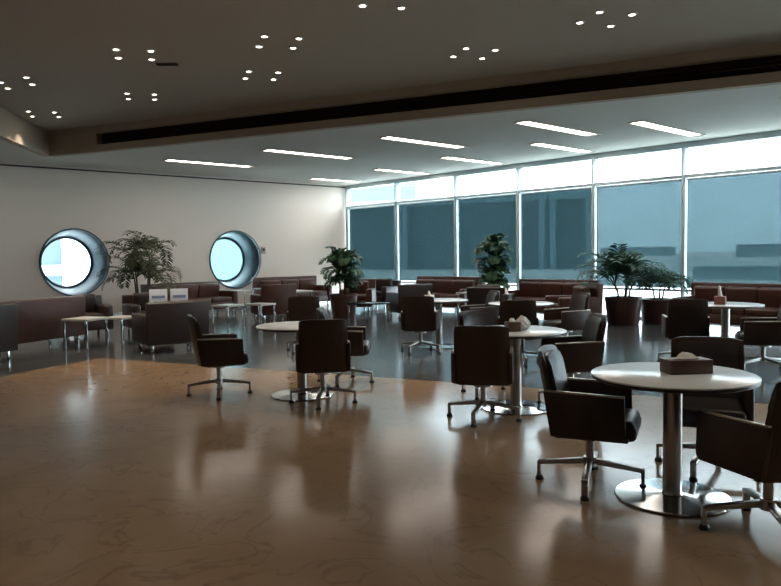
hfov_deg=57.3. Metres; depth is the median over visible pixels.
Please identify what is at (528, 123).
diffuser
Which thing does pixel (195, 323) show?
cushion
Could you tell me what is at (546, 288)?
cushion
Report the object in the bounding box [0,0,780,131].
ceiling
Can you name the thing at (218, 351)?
swivel armchair
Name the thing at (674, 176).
window
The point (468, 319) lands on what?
cushion
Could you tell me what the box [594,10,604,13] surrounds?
recessed light
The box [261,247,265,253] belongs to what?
thermostat
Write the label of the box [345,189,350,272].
trim
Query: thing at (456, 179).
trim
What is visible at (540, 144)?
recessed light
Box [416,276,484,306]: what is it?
lounge sofa
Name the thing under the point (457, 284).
cushion
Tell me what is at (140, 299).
cushion
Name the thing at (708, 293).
cushion
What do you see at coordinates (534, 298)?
seat cushion
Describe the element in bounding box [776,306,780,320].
cushion
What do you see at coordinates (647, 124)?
recessed light
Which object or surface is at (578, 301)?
cushion
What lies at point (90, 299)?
cushion
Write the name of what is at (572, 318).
swivel armchair
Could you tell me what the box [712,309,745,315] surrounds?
seat cushion
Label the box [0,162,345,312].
wall
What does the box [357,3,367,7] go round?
recessed light
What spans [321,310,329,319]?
cushion
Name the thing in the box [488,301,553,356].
round table
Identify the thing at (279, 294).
lounge armchair
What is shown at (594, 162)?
trim
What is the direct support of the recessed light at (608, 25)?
in the ceiling at (64, 47)
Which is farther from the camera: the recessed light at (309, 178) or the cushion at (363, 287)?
the recessed light at (309, 178)
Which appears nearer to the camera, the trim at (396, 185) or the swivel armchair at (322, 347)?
the swivel armchair at (322, 347)
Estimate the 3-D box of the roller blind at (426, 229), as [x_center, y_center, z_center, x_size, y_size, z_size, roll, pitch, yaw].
[1.018,-1.475,20.504,0.044,2.277,2.288,-4,4,-42]
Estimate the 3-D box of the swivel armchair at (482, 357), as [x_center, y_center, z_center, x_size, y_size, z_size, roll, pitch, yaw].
[0.836,0.700,6.446,0.636,0.875,0.665,-1,3,-3]
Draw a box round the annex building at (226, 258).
[211,239,241,279]
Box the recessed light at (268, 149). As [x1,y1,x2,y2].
[262,148,357,159]
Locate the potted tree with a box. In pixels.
[95,230,182,294]
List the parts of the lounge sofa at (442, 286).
seat, backrest, armrest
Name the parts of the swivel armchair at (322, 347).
armrest, leg, leg, backrest, leg, armrest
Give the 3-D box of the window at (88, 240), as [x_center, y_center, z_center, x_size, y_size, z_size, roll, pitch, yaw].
[-7.949,-0.761,17.773,1.670,1.670,0.690,-4,4,-42]
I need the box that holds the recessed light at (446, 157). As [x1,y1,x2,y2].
[439,156,506,164]
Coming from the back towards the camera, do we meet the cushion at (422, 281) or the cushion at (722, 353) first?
the cushion at (422, 281)
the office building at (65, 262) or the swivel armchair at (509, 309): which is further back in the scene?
the office building at (65, 262)
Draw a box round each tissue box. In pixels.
[501,288,511,300]
[504,318,520,331]
[660,352,712,374]
[714,285,725,304]
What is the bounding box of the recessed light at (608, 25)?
[606,24,615,27]
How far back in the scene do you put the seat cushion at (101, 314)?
13.55 m
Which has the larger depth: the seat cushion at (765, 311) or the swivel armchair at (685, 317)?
the seat cushion at (765, 311)
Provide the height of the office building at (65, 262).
12.000 m
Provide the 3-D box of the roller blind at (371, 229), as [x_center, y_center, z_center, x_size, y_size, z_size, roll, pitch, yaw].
[-0.569,-1.548,22.256,0.044,2.277,2.238,-4,4,-42]
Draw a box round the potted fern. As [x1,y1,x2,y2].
[624,269,693,323]
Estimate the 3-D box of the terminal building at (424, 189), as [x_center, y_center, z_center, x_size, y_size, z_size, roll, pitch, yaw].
[2.838,-19.473,126.416,37.653,30.000,77.164,-4,4,-42]
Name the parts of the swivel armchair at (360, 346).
backrest, leg, armrest, armrest, leg, seat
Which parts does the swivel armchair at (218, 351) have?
backrest, leg, leg, armrest, arm trim, armrest, arm trim, leg, seat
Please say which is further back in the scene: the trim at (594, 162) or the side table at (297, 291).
the side table at (297, 291)
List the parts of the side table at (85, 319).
leg, leg, leg, leg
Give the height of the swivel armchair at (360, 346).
0.875 m
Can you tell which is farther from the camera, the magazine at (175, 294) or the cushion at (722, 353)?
the magazine at (175, 294)
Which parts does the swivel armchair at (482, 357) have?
armrest, leg, leg, backrest, leg, leg, armrest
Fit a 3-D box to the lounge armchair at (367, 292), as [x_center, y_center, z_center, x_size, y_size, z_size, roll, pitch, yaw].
[-0.852,0.065,18.816,0.860,0.840,0.890,0,3,7]
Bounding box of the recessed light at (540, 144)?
[529,142,595,152]
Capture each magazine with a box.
[149,289,166,302]
[170,288,187,300]
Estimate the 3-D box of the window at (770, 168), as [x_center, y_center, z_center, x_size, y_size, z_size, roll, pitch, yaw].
[6.843,-1.167,14.105,0.110,3.600,2.090,-4,4,-42]
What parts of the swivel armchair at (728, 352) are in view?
backrest, seat, armrest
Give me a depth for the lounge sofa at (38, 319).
11.95 m
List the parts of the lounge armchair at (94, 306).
backrest, seat, armrest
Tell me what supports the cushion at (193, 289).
on the lounge sofa at (210, 291)
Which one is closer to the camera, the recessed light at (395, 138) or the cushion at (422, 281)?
the recessed light at (395, 138)
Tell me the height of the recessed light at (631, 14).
0.014 m
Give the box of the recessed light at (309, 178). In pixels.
[309,178,364,182]
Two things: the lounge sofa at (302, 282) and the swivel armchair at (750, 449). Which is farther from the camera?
the lounge sofa at (302, 282)
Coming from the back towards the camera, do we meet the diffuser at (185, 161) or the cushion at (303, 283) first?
the cushion at (303, 283)
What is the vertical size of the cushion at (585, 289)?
0.404 m
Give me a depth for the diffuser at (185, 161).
17.00 m
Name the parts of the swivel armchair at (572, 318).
seat, armrest, armrest, backrest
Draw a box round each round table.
[256,321,333,400]
[418,298,467,348]
[482,325,566,415]
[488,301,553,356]
[591,362,761,516]
[708,302,764,360]
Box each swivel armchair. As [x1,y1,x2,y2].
[186,314,251,400]
[286,296,319,353]
[289,319,357,409]
[316,307,373,386]
[401,296,440,354]
[447,326,521,427]
[458,310,524,399]
[460,290,499,322]
[497,300,538,366]
[535,345,646,500]
[536,313,606,402]
[542,292,590,335]
[654,336,753,481]
[657,299,709,361]
[696,381,780,530]
[735,306,780,368]
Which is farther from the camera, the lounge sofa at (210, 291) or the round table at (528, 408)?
the lounge sofa at (210, 291)
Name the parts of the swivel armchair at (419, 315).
armrest, backrest, armrest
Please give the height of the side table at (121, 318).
0.480 m
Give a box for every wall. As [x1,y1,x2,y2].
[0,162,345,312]
[345,130,780,189]
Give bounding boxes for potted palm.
[575,243,675,325]
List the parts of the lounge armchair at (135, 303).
backrest, armrest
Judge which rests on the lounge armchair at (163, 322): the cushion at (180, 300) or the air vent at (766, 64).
the cushion at (180, 300)
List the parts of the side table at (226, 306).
leg, leg, leg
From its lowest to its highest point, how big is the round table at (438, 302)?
0.755 m
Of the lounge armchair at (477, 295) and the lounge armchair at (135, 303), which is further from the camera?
the lounge armchair at (477, 295)
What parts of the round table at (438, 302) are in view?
plate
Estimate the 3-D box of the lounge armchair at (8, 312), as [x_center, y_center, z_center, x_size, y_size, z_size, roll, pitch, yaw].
[-6.140,0.593,10.508,0.890,0.840,0.880,1,4,30]
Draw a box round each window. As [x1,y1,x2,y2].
[39,228,109,295]
[209,230,260,288]
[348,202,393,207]
[397,196,453,283]
[456,190,515,307]
[519,183,590,192]
[595,175,680,318]
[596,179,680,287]
[685,165,780,291]
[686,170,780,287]
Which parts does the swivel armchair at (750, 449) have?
leg, arm trim, armrest, leg, backrest, leg, leg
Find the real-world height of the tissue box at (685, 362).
0.127 m
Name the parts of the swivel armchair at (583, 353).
leg, armrest, arm trim, arm trim, armrest, backrest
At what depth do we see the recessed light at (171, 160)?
17.00 m
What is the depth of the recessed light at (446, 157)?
17.15 m
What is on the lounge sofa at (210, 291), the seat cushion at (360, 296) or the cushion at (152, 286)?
the cushion at (152, 286)
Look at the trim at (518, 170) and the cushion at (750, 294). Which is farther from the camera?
the trim at (518, 170)
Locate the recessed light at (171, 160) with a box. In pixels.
[163,159,256,167]
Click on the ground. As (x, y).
(606, 292)
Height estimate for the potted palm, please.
1.648 m
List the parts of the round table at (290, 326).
plate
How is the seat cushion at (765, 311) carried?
on the lounge sofa at (769, 295)
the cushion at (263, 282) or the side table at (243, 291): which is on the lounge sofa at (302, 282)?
the cushion at (263, 282)
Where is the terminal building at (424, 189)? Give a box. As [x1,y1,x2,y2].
[351,180,527,207]
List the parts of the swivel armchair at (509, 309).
backrest, leg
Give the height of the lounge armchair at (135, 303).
0.802 m
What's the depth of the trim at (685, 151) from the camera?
14.82 m
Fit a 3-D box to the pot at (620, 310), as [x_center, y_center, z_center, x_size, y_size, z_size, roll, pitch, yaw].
[4.741,0.359,14.567,0.744,0.560,0.744,-4,4,-42]
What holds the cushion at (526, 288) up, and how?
on the lounge sofa at (528, 289)
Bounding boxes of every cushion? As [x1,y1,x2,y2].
[71,294,95,311]
[85,312,103,320]
[133,292,148,310]
[151,285,175,299]
[153,300,192,302]
[176,284,198,297]
[188,298,210,302]
[193,317,202,338]
[198,283,218,297]
[200,296,231,302]
[261,280,280,284]
[280,279,298,289]
[297,292,309,295]
[298,278,315,289]
[309,290,326,295]
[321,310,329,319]
[349,281,368,293]
[357,294,365,299]
[376,278,392,290]
[376,291,380,296]
[416,279,434,292]
[432,293,452,297]
[434,279,453,292]
[440,293,456,297]
[453,280,474,292]
[462,313,494,325]
[477,285,500,286]
[485,292,496,306]
[515,296,538,299]
[519,281,541,296]
[528,297,544,300]
[540,282,563,296]
[545,350,569,391]
[549,303,557,308]
[563,282,579,294]
[569,294,587,310]
[573,285,590,293]
[581,316,601,341]
[676,341,738,399]
[694,286,725,301]
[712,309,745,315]
[725,286,758,302]
[746,307,779,316]
[758,287,780,307]
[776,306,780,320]
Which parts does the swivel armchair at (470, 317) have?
backrest, armrest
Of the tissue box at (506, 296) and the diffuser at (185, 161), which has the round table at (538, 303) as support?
the tissue box at (506, 296)
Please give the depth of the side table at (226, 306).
15.43 m
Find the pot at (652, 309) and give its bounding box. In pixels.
[641,298,671,323]
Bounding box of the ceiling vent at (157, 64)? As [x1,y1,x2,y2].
[155,63,178,65]
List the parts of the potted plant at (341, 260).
pot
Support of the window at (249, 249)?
in the wall at (295, 224)
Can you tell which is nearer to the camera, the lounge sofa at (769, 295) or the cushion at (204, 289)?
the lounge sofa at (769, 295)
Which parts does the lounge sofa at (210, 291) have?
backrest, seat, armrest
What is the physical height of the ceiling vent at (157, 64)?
0.012 m
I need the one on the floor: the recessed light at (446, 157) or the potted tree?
the potted tree
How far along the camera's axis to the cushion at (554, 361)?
4.71 m
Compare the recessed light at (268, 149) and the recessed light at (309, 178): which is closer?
the recessed light at (268, 149)
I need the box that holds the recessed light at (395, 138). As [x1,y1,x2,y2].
[379,136,469,148]
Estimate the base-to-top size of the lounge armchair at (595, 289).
0.860 m
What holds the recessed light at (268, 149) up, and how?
in the ceiling at (495, 137)
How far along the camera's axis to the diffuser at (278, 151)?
15.68 m
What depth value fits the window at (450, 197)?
20.51 m
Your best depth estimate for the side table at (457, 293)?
16.78 m
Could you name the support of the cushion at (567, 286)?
on the lounge sofa at (528, 289)
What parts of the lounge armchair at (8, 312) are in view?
leg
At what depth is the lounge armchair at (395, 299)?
16.38 m
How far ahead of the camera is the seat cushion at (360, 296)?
18.39 m
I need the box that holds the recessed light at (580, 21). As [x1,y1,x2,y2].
[575,20,584,24]
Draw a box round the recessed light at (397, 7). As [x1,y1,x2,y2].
[396,6,405,9]
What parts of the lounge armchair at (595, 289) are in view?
armrest, armrest, backrest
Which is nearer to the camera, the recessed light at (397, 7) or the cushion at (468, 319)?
the cushion at (468, 319)
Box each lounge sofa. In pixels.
[0,295,84,354]
[140,281,237,313]
[252,275,331,305]
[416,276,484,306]
[507,279,599,312]
[672,282,780,324]
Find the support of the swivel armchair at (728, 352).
on the floor
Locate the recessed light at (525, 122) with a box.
[514,120,600,136]
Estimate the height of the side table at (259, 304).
0.450 m
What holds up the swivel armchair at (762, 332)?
on the floor
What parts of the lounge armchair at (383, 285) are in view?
armrest, backrest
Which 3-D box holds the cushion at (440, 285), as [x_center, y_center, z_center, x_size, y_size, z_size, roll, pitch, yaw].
[1.444,-0.154,18.929,0.652,0.404,0.200,2,4,45]
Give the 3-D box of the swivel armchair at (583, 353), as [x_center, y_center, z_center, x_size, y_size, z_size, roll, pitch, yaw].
[1.784,0.653,7.071,0.679,0.875,0.662,-2,3,-22]
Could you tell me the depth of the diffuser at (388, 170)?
19.23 m
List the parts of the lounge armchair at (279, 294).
armrest, backrest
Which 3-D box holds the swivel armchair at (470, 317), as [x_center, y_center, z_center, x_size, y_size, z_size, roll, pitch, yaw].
[1.052,0.637,7.545,0.618,0.875,0.627,-2,4,-28]
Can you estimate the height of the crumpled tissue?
0.142 m
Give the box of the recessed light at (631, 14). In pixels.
[627,12,636,16]
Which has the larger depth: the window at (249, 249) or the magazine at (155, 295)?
the window at (249, 249)
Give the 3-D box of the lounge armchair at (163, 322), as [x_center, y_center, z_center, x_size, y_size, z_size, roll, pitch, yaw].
[-3.557,0.518,11.561,1.000,0.802,0.890,-3,4,-35]
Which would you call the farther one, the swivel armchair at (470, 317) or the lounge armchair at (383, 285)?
the lounge armchair at (383, 285)
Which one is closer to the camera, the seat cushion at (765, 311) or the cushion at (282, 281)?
the seat cushion at (765, 311)
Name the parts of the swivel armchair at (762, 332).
seat, armrest, arm trim, armrest, arm trim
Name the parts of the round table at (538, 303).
plate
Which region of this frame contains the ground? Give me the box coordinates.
[401,281,690,315]
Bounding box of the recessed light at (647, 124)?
[628,120,705,136]
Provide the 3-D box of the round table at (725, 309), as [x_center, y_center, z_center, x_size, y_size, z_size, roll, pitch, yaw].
[4.571,0.526,9.763,0.952,0.755,0.952,-4,4,-42]
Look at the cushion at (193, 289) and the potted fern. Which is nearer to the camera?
the potted fern
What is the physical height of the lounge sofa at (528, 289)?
0.860 m
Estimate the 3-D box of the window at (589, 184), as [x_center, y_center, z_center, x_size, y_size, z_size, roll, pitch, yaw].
[3.978,-1.300,17.268,0.110,3.600,2.090,-4,4,-42]
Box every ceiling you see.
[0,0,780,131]
[0,84,780,185]
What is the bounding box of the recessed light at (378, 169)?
[372,168,433,174]
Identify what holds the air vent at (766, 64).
in the ceiling beam at (85, 140)
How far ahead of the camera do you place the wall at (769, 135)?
16.40 m
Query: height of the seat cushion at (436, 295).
0.150 m
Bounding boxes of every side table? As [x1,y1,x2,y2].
[61,316,108,349]
[107,315,137,345]
[211,304,243,326]
[234,290,253,312]
[244,302,275,323]
[296,290,312,295]
[347,301,389,321]
[456,292,466,316]
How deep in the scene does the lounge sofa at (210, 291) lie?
18.39 m
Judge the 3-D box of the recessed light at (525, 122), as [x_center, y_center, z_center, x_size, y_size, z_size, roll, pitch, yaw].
[3.062,-2.962,12.907,2.300,0.020,0.270,-4,4,-42]
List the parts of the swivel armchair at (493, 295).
armrest, armrest, backrest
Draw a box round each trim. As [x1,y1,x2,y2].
[0,106,49,156]
[0,164,345,187]
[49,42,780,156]
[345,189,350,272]
[394,183,399,279]
[453,176,459,307]
[516,168,521,289]
[591,159,597,279]
[680,148,688,296]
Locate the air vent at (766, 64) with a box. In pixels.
[99,55,780,143]
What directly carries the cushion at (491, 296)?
on the swivel armchair at (493, 295)
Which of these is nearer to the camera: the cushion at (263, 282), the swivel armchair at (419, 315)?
the swivel armchair at (419, 315)
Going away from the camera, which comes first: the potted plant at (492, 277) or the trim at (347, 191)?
the potted plant at (492, 277)
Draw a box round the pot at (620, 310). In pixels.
[604,296,642,325]
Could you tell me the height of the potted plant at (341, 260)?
1.709 m
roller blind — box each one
[349,204,395,279]
[398,199,453,280]
[457,194,515,283]
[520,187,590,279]
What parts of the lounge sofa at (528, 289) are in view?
armrest, seat, backrest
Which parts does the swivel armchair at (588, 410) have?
backrest, leg, arm trim, armrest, arm trim, leg, armrest, leg, seat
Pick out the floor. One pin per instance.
(111, 474)
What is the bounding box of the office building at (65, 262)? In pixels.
[41,239,89,285]
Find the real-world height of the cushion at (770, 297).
0.404 m
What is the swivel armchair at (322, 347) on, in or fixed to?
on the floor
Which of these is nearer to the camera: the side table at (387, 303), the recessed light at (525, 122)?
the recessed light at (525, 122)
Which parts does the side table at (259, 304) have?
leg, leg, leg, leg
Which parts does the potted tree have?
stem, stem, stem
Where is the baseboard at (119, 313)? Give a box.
[113,301,329,315]
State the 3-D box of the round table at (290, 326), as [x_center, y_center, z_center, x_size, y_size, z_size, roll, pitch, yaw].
[-0.950,0.719,7.660,0.952,0.755,0.952,-4,4,-42]
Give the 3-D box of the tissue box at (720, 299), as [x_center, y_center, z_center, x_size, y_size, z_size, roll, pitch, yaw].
[4.470,0.023,9.691,0.140,0.260,0.140,1,4,31]
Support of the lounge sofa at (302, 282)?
on the floor
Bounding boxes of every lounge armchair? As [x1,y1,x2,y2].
[0,303,17,359]
[66,294,113,338]
[122,292,148,332]
[131,300,208,353]
[250,284,295,320]
[339,279,375,311]
[376,278,400,307]
[386,283,431,316]
[467,285,514,315]
[545,282,602,313]
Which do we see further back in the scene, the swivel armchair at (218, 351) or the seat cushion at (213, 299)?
the seat cushion at (213, 299)
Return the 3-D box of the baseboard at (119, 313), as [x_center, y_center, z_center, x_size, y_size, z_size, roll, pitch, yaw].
[-9.787,0.729,15.723,22.470,0.100,0.015,-4,4,-42]
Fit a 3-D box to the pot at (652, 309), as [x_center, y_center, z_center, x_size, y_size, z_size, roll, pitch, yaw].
[5.529,0.369,14.741,0.744,0.500,0.744,-4,4,-42]
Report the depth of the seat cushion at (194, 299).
17.94 m
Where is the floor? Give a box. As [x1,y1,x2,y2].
[0,302,780,585]
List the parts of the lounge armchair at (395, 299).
armrest, backrest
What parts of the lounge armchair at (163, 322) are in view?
armrest, backrest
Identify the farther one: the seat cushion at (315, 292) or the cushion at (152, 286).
the seat cushion at (315, 292)
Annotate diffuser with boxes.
[166,160,249,166]
[265,150,348,158]
[378,169,424,173]
[446,157,500,163]
[520,121,591,134]
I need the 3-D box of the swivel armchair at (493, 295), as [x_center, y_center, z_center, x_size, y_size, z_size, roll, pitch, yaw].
[1.448,0.407,11.651,0.627,0.875,0.617,-1,3,-12]
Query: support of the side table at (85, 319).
on the floor
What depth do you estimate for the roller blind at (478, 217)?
18.90 m
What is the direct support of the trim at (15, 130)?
attached to the ceiling at (64, 47)
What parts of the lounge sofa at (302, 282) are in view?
armrest, backrest, seat, armrest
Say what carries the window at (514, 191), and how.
in the wall at (769, 135)
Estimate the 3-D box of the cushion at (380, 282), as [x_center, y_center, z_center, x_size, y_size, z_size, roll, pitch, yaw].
[-0.183,-0.217,20.490,0.532,0.404,0.200,1,4,30]
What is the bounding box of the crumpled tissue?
[516,315,530,329]
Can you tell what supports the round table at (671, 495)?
on the floor
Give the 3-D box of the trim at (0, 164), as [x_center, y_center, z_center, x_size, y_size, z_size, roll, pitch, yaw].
[-9.802,-2.880,15.560,22.570,0.035,0.012,-4,4,-42]
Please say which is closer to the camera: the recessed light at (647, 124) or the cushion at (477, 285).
the recessed light at (647, 124)
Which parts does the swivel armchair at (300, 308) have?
backrest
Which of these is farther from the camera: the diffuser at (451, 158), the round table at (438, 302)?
the diffuser at (451, 158)
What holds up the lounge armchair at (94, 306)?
on the floor
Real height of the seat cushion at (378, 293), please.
0.150 m
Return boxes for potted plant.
[318,246,363,316]
[472,233,512,289]
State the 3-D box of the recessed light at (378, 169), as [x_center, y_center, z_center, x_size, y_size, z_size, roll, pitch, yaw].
[0.372,-3.276,19.338,2.050,0.020,0.270,-4,4,-42]
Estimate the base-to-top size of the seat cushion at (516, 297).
0.150 m
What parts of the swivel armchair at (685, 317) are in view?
armrest, backrest, armrest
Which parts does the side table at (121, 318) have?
leg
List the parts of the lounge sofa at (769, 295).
armrest, seat, backrest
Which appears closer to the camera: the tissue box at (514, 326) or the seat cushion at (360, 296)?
the tissue box at (514, 326)
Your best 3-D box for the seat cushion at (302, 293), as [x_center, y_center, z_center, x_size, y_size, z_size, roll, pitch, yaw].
[-2.746,0.039,20.596,0.619,0.150,0.600,-4,4,-42]
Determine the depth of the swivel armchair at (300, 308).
10.89 m
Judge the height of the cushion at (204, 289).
0.404 m
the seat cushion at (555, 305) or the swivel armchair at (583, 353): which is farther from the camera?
the seat cushion at (555, 305)
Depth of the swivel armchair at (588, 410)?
4.41 m
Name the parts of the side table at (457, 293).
leg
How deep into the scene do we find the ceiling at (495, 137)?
14.34 m
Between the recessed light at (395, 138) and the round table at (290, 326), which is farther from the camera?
the recessed light at (395, 138)
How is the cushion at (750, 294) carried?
on the lounge sofa at (769, 295)
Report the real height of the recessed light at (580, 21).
0.014 m
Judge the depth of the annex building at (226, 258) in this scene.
27.87 m
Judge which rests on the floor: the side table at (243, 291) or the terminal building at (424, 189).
the side table at (243, 291)
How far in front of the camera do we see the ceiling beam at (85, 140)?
11.59 m
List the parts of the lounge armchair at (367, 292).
backrest, armrest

